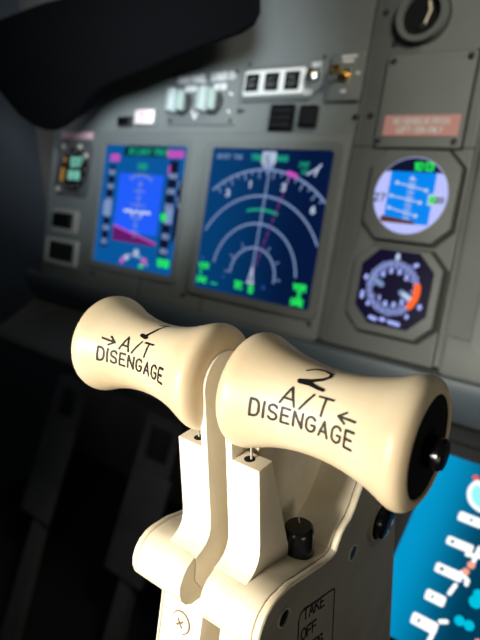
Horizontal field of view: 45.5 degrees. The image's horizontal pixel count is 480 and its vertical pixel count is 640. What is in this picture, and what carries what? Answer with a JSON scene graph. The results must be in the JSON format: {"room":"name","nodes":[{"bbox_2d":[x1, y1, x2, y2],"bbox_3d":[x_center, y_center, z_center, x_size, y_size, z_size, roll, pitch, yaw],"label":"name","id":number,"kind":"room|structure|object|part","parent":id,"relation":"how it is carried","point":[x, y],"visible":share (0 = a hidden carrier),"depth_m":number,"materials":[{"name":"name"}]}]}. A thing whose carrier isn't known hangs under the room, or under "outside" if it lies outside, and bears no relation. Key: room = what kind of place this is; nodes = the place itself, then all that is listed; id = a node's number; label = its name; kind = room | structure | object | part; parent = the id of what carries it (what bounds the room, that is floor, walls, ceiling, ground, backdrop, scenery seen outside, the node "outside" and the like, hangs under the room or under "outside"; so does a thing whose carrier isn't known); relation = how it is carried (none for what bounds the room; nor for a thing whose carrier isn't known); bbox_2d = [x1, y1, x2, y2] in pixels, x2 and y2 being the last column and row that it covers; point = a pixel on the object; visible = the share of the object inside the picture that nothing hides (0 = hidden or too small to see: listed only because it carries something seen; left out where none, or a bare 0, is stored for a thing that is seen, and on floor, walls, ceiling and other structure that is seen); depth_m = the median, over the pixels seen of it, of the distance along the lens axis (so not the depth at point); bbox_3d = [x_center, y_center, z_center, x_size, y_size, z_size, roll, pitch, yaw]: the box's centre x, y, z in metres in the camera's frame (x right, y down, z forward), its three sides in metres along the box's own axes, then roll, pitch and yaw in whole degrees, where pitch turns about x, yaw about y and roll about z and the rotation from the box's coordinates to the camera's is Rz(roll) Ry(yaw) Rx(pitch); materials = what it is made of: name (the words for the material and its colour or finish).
{"room":"control cabin","nodes":[
{"label":"control cabin","id":0,"kind":"room"},
{"bbox_2d":[0,0,78,491],"bbox_3d":[-0.968,-0.105,1.180,0.030,1.520,1.700,14,25,36],"label":"wall","id":1,"kind":"structure","parent":0,"point":[28,385],"depth_m":1.62,"materials":[{"name":"black"}]},
{"bbox_2d":[0,450,182,639],"bbox_3d":[-0.060,0.848,0.769,2.250,0.030,1.700,14,25,36],"label":"floor","id":2,"kind":"structure","parent":0,"point":[73,595],"depth_m":1.43,"materials":[{"name":"black"}]},
{"bbox_2d":[0,374,89,639],"bbox_3d":[-0.432,0.428,1.212,0.100,0.565,0.287,14,25,36],"label":"rudder pedal","id":3,"kind":"object","parent":2,"relation":"on","point":[58,438],"visible":0.98,"depth_m":1.20,"materials":[{"name":"paint"}]},
{"bbox_3d":[-0.456,0.575,1.208,0.055,0.320,0.020,14,-3,36],"label":"arm","id":4,"kind":"part","parent":3,"relation":"part of","materials":[{"name":"paint"}]},
{"bbox_3d":[-0.406,0.319,1.211,0.100,0.200,0.010,14,-3,36],"label":"plate","id":5,"kind":"part","parent":3,"relation":"part of","materials":[{"name":"paint"}]},
{"bbox_3d":[-0.365,0.175,1.217,0.090,0.100,0.012,14,-3,36],"label":"frame","id":6,"kind":"part","parent":3,"relation":"part of","materials":[{"name":"paint"}]},
{"bbox_2d":[103,412,186,639],"bbox_3d":[-0.212,0.483,1.047,0.100,0.565,0.287,14,25,36],"label":"rudder pedal","id":7,"kind":"object","parent":2,"relation":"on","point":[149,486],"visible":0.98,"depth_m":1.04,"materials":[{"name":"paint"}]},
{"bbox_3d":[-0.237,0.630,1.042,0.055,0.320,0.020,14,-3,36],"label":"arm","id":8,"kind":"part","parent":7,"relation":"part of","materials":[{"name":"paint"}]},
{"bbox_3d":[-0.186,0.374,1.045,0.100,0.200,0.010,14,-3,36],"label":"plate","id":9,"kind":"part","parent":7,"relation":"part of","materials":[{"name":"paint"}]},
{"bbox_3d":[-0.146,0.230,1.051,0.090,0.100,0.012,14,-3,36],"label":"frame","id":10,"kind":"part","parent":7,"relation":"part of","materials":[{"name":"paint"}]},
{"bbox_3d":[0.000,0.563,0.398,0.090,0.755,0.190,14,25,36],"label":"throttle quadrant","id":11,"kind":"object","parent":2,"relation":"on","visible":0},
{"bbox_2d":[71,296,245,639],"bbox_3d":[-0.023,0.095,0.262,0.070,0.218,0.109,14,25,36],"label":"lever","id":12,"kind":"object","parent":11,"relation":"on","point":[116,344],"visible":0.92,"depth_m":0.21,"materials":[{"name":"beige plastic"}]},
{"bbox_3d":[-0.031,0.015,0.223,0.064,0.040,0.040,14,25,36],"label":"handle","id":13,"kind":"part","parent":12,"relation":"part of","materials":[{"name":"beige plastic"}]},
{"bbox_3d":[-0.016,0.091,0.232,0.023,0.024,0.048,14,25,36],"label":"lever","id":14,"kind":"part","parent":12,"relation":"part of","materials":[{"name":"beige plastic"}]},
{"bbox_3d":[-0.022,0.157,0.243,0.021,0.115,0.048,14,25,36],"label":"arm","id":15,"kind":"part","parent":12,"relation":"part of"},
{"bbox_3d":[-0.008,0.059,0.213,0.003,0.100,0.033,14,25,36],"label":"lever plate","id":16,"kind":"part","parent":12,"relation":"part of","materials":[{"name":"beige plastic"}]},
{"bbox_2d":[199,332,451,639],"bbox_3d":[0.045,0.107,0.224,0.070,0.219,0.132,14,25,36],"label":"lever","id":17,"kind":"object","parent":11,"relation":"on","point":[322,459],"visible":1,"depth_m":0.19,"materials":[{"name":"beige plastic"}]},
{"bbox_3d":[0.001,0.163,0.226,0.021,0.115,0.048,14,25,36],"label":"arm","id":18,"kind":"part","parent":17,"relation":"part of"},
{"bbox_3d":[0.000,0.061,0.206,0.003,0.101,0.032,14,25,36],"label":"lever plate","id":19,"kind":"part","parent":17,"relation":"part of","materials":[{"name":"beige plastic"}]},
{"bbox_3d":[0.032,0.129,0.253,0.023,0.160,0.119,14,25,36],"label":"lever","id":20,"kind":"part","parent":17,"relation":"part of","materials":[{"name":"beige plastic"}]},
{"bbox_3d":[0.023,0.085,0.220,0.012,0.015,0.012,14,25,36],"label":"selector knob","id":21,"kind":"part","parent":17,"relation":"part of","materials":[{"name":"black plastic"}]},
{"bbox_3d":[0.028,0.029,0.177,0.064,0.040,0.040,14,25,36],"label":"handle","id":22,"kind":"part","parent":17,"relation":"part of","materials":[{"name":"beige plastic"}]},
{"bbox_2d":[19,0,479,505],"bbox_3d":[0.338,-0.065,0.994,2.250,1.520,0.030,14,25,36],"label":"wall","id":23,"kind":"structure","parent":0,"point":[111,426],"depth_m":1.70,"materials":[{"name":"black"}]},
{"bbox_2d":[395,425,479,530],"bbox_3d":[0.232,0.260,0.454,0.252,0.235,0.214,14,25,36],"label":"console","id":24,"kind":"object","parent":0,"point":[459,436],"visible":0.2,"depth_m":0.53,"materials":[{"name":"black"}]},
{"bbox_2d":[0,298,176,417],"bbox_3d":[-0.098,0.049,0.763,0.695,0.023,0.194,14,25,36],"label":"shelf","id":25,"kind":"object","parent":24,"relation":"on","point":[43,330],"visible":0.22,"depth_m":0.82,"materials":[{"name":"black plastic"}]},
{"bbox_2d":[24,267,479,430],"bbox_3d":[0.039,0.027,0.700,0.975,0.054,0.063,14,25,36],"label":"ledge","id":26,"kind":"object","parent":25,"relation":"on","point":[465,395],"visible":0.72,"depth_m":0.63,"materials":[{"name":"black"}]},
{"bbox_2d":[41,0,479,383],"bbox_3d":[0.082,-0.339,0.631,0.930,0.702,0.202,14,25,36],"label":"panel","id":27,"kind":"object","parent":26,"relation":"on","point":[284,31],"depth_m":0.61,"materials":[{"name":"grey metal"}]},
{"bbox_2d":[44,236,78,267],"bbox_3d":[-0.283,-0.108,0.905,0.081,0.041,0.015,14,25,36],"label":"push button","id":28,"kind":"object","parent":27,"relation":"attached to","point":[61,251],"depth_m":0.90,"materials":[{"name":"grey plastic"}]},
{"bbox_2d":[52,208,78,233],"bbox_3d":[-0.275,-0.155,0.897,0.062,0.036,0.016,14,25,36],"label":"switch","id":29,"kind":"object","parent":27,"relation":"attached to","point":[61,222],"visible":1,"depth_m":0.89,"materials":[{"name":"grey plastic"}]},
{"bbox_2d":[54,141,93,197],"bbox_3d":[-0.259,-0.233,0.883,0.086,0.081,0.028,14,25,36],"label":"clock","id":30,"kind":"object","parent":27,"relation":"attached to","point":[74,159],"visible":1,"depth_m":0.88,"materials":[{"name":"grey plastic"}]},
{"bbox_2d":[61,132,93,138],"bbox_3d":[-0.252,-0.285,0.881,0.080,0.010,0.003,14,25,36],"label":"placard","id":31,"kind":"object","parent":27,"relation":"attached to","point":[72,135],"visible":1,"depth_m":0.88,"materials":[{"name":"pink plastic"}]},
{"bbox_2d":[117,116,132,127],"bbox_3d":[-0.165,-0.283,0.819,0.026,0.016,0.012,14,25,36],"label":"switch","id":32,"kind":"object","parent":27,"relation":"attached to","point":[123,121],"visible":1,"depth_m":0.81,"materials":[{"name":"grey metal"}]},
{"bbox_2d":[0,0,260,130],"bbox_3d":[-0.185,-0.318,0.688,0.632,0.168,0.159,14,25,36],"label":"glareshield","id":33,"kind":"object","parent":27,"relation":"attached to","point":[59,59],"visible":1,"depth_m":0.57,"materials":[{"name":"black plastic"}]},
{"bbox_2d":[88,138,194,282],"bbox_3d":[-0.144,-0.157,0.799,0.185,0.182,0.054,14,25,36],"label":"display","id":34,"kind":"object","parent":27,"relation":"attached to","point":[143,185],"visible":1,"depth_m":0.79,"materials":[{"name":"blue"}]},
{"bbox_3d":[-0.131,-0.281,0.793,0.042,0.023,0.013,14,25,36],"label":"warning button","id":35,"kind":"part","parent":27,"relation":"part of","materials":[{"name":"white plastic"}]},
{"bbox_3d":[-0.104,-0.138,0.776,0.527,0.227,0.007,14,9,36],"label":"captain plate","id":36,"kind":"part","parent":27,"relation":"part of","materials":[{"name":"grey metal"}]},
{"bbox_2d":[165,68,242,125],"bbox_3d":[-0.052,-0.282,0.726,0.116,0.066,0.039,14,25,36],"label":"module","id":37,"kind":"object","parent":27,"relation":"attached to","point":[207,97],"visible":1,"depth_m":0.72,"materials":[{"name":"grey metal"}]},
{"bbox_3d":[-0.077,-0.283,0.747,0.031,0.031,0.009,14,9,36],"label":"rotary knob","id":38,"kind":"part","parent":37,"relation":"part of","materials":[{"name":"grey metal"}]},
{"bbox_3d":[-0.035,-0.273,0.715,0.031,0.031,0.009,14,9,36],"label":"rotary knob","id":39,"kind":"part","parent":37,"relation":"part of","materials":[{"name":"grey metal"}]},
{"bbox_2d":[187,140,344,318],"bbox_3d":[0.021,-0.113,0.675,0.194,0.187,0.055,14,25,36],"label":"display","id":40,"kind":"object","parent":27,"relation":"attached to","point":[265,211],"visible":1,"depth_m":0.67,"materials":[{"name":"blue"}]},
{"bbox_2d":[267,104,296,131],"bbox_3d":[0.048,-0.232,0.659,0.032,0.030,0.014,14,25,36],"label":"indicator light","id":41,"kind":"object","parent":27,"relation":"on","point":[282,116],"visible":1,"depth_m":0.65,"materials":[{"name":"black plastic"}]},
{"bbox_2d":[241,61,326,101],"bbox_3d":[0.046,-0.272,0.655,0.109,0.040,0.025,14,25,36],"label":"module","id":42,"kind":"object","parent":27,"relation":"attached to","point":[293,81],"visible":1,"depth_m":0.65,"materials":[{"name":"grey plastic"}]},
{"bbox_3d":[0.038,-0.274,0.659,0.084,0.029,0.004,14,9,36],"label":"white frame","id":43,"kind":"part","parent":42,"relation":"part of","materials":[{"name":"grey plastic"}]},
{"bbox_3d":[0.079,-0.267,0.624,0.015,0.015,0.010,14,9,36],"label":"test knob","id":44,"kind":"part","parent":42,"relation":"part of","materials":[{"name":"silver metal"}]},
{"bbox_2d":[297,105,319,128],"bbox_3d":[0.076,-0.226,0.637,0.022,0.025,0.014,14,25,36],"label":"indicator light","id":45,"kind":"object","parent":27,"relation":"on","point":[308,114],"visible":1,"depth_m":0.63,"materials":[{"name":"black plastic"}]},
{"bbox_2d":[325,51,366,101],"bbox_3d":[0.108,-0.257,0.605,0.040,0.049,0.034,14,25,36],"label":"module","id":46,"kind":"object","parent":27,"relation":"attached to","point":[346,70],"visible":1,"depth_m":0.60,"materials":[{"name":"grey metal"}]},
{"bbox_3d":[0.156,-0.026,0.577,0.099,0.090,0.028,14,25,36],"label":"radio compass dial","id":47,"kind":"part","parent":27,"relation":"part of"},
{"bbox_3d":[0.192,-0.316,0.550,0.124,0.722,0.004,14,9,36],"label":"plate","id":48,"kind":"part","parent":27,"relation":"part of","materials":[{"name":"grey metal"}]},
{"bbox_2d":[363,149,467,248],"bbox_3d":[0.170,-0.121,0.565,0.096,0.091,0.029,14,25,36],"label":"indicator","id":49,"kind":"object","parent":27,"relation":"attached to","point":[414,198],"visible":1,"depth_m":0.56,"materials":[{"name":"black"}]},
{"bbox_2d":[392,0,451,46],"bbox_3d":[0.176,-0.294,0.555,0.056,0.052,0.021,14,25,36],"label":"pressure gauge","id":50,"kind":"object","parent":27,"relation":"attached to","point":[418,22],"visible":1,"depth_m":0.55,"materials":[{"name":"black"}]},
{"bbox_2d":[373,48,479,150],"bbox_3d":[0.179,-0.213,0.557,0.092,0.089,0.028,14,25,36],"label":"blank cover plate","id":51,"kind":"object","parent":27,"relation":"attached to","point":[442,82],"visible":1,"depth_m":0.55,"materials":[{"name":"grey metal"}]},
{"bbox_2d":[382,114,461,135],"bbox_3d":[0.175,-0.190,0.557,0.076,0.019,0.006,14,25,36],"label":"placard","id":52,"kind":"object","parent":51,"relation":"attached to","point":[445,124],"visible":1,"depth_m":0.56,"materials":[{"name":"red"}]},
{"bbox_3d":[0.310,-0.039,0.463,0.257,0.237,0.007,14,9,36],"label":"plate","id":53,"kind":"part","parent":27,"relation":"part of","materials":[{"name":"grey metal"}]},
{"bbox_3d":[0.294,0.058,0.471,0.254,0.036,0.003,14,9,36],"label":"trim","id":54,"kind":"part","parent":27,"relation":"part of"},
{"bbox_2d":[471,302,479,355],"bbox_3d":[0.302,-0.045,0.463,0.191,0.186,0.055,14,25,36],"label":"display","id":55,"kind":"object","parent":27,"relation":"attached to","point":[475,343],"visible":1,"depth_m":0.53,"materials":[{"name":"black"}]},
{"bbox_2d":[390,442,479,639],"bbox_3d":[0.214,0.195,0.432,0.198,0.099,0.154,14,25,36],"label":"display","id":56,"kind":"object","parent":24,"relation":"on","point":[436,584],"visible":0.82,"depth_m":0.46,"materials":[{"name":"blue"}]}
]}

